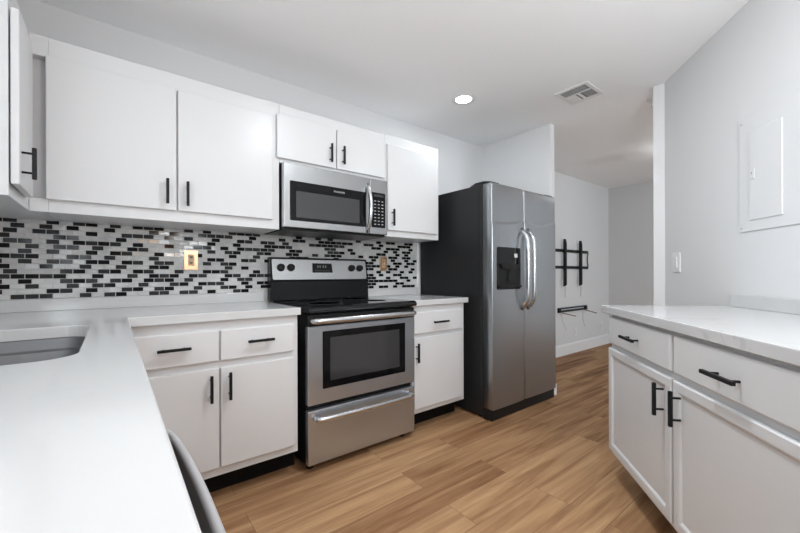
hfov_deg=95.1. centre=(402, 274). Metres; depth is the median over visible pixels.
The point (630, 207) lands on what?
wall
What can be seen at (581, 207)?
wall
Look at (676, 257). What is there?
light switch
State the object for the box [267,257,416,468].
range
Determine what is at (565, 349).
baseboard
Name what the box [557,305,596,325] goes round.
shelf bracket
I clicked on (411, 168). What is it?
upper cabinet
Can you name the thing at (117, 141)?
upper cabinet
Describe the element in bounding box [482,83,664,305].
wall
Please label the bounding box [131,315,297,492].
base cabinet
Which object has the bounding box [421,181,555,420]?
refrigerator
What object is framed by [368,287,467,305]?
countertop
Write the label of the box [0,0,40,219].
upper cabinet
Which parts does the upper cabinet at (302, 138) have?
door, handle, handle, door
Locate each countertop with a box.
[0,292,300,532]
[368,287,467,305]
[601,295,799,366]
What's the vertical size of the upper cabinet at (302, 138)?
0.349 m
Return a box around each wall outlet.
[184,250,197,269]
[380,257,386,270]
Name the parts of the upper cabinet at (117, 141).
door, handle, handle, door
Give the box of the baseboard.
[556,334,608,357]
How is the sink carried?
in the countertop at (86, 447)
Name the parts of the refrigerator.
panel, freezer door, handle, handle, fresh food door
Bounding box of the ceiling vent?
[554,81,603,104]
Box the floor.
[210,343,677,532]
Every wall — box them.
[17,0,608,345]
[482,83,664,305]
[608,181,653,316]
[665,0,799,305]
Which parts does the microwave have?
door, handle, control panel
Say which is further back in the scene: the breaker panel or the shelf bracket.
the shelf bracket
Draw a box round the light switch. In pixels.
[672,252,680,271]
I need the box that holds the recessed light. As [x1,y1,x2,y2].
[451,93,475,104]
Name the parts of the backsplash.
edge trim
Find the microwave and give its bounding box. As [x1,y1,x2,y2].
[264,161,386,240]
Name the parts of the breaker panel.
door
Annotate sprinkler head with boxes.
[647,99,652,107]
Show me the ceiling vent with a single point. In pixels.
(583, 91)
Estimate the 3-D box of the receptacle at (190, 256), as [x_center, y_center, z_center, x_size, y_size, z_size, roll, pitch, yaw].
[-1.267,-0.087,2.198,0.033,0.068,0.004,0,0,-38]
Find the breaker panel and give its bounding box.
[739,89,799,232]
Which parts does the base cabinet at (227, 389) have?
handle, drawer, door, handle, handle, drawer, door, handle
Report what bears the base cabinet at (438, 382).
on the floor
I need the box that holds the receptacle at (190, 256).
[188,254,193,265]
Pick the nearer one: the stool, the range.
the stool
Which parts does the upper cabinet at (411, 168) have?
handle, door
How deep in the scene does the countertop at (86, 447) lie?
0.43 m
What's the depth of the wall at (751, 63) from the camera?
2.00 m
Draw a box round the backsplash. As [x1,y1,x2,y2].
[0,218,418,299]
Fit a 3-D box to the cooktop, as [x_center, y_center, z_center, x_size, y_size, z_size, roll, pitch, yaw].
[-0.404,0.193,2.455,0.762,0.037,0.652,0,0,-38]
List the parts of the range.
knob, knob, control panel, knob, oven door, trim, storage drawer, knob, handle, handle, pane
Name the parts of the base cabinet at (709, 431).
handle, drawer, door, handle, handle, handle, door, drawer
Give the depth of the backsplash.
2.08 m
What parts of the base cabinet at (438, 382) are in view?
handle, door, drawer, handle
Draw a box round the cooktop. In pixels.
[268,297,416,313]
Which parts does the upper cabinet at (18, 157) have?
door, handle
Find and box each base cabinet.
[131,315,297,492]
[410,303,463,423]
[609,315,799,532]
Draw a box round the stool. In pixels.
[166,429,225,532]
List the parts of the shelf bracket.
rail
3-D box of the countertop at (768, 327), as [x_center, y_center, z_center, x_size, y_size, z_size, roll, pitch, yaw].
[1.301,0.155,1.308,0.643,0.101,1.370,0,0,10]
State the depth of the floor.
1.91 m
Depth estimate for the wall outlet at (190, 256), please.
2.20 m
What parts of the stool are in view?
backrest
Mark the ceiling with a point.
(403, 60)
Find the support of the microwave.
attached to the upper cabinet at (302, 138)
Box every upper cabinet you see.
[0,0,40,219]
[28,32,278,233]
[276,104,384,180]
[370,134,437,242]
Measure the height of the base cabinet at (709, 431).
0.880 m
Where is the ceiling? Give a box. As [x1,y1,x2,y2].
[36,0,748,188]
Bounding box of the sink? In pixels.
[0,336,84,365]

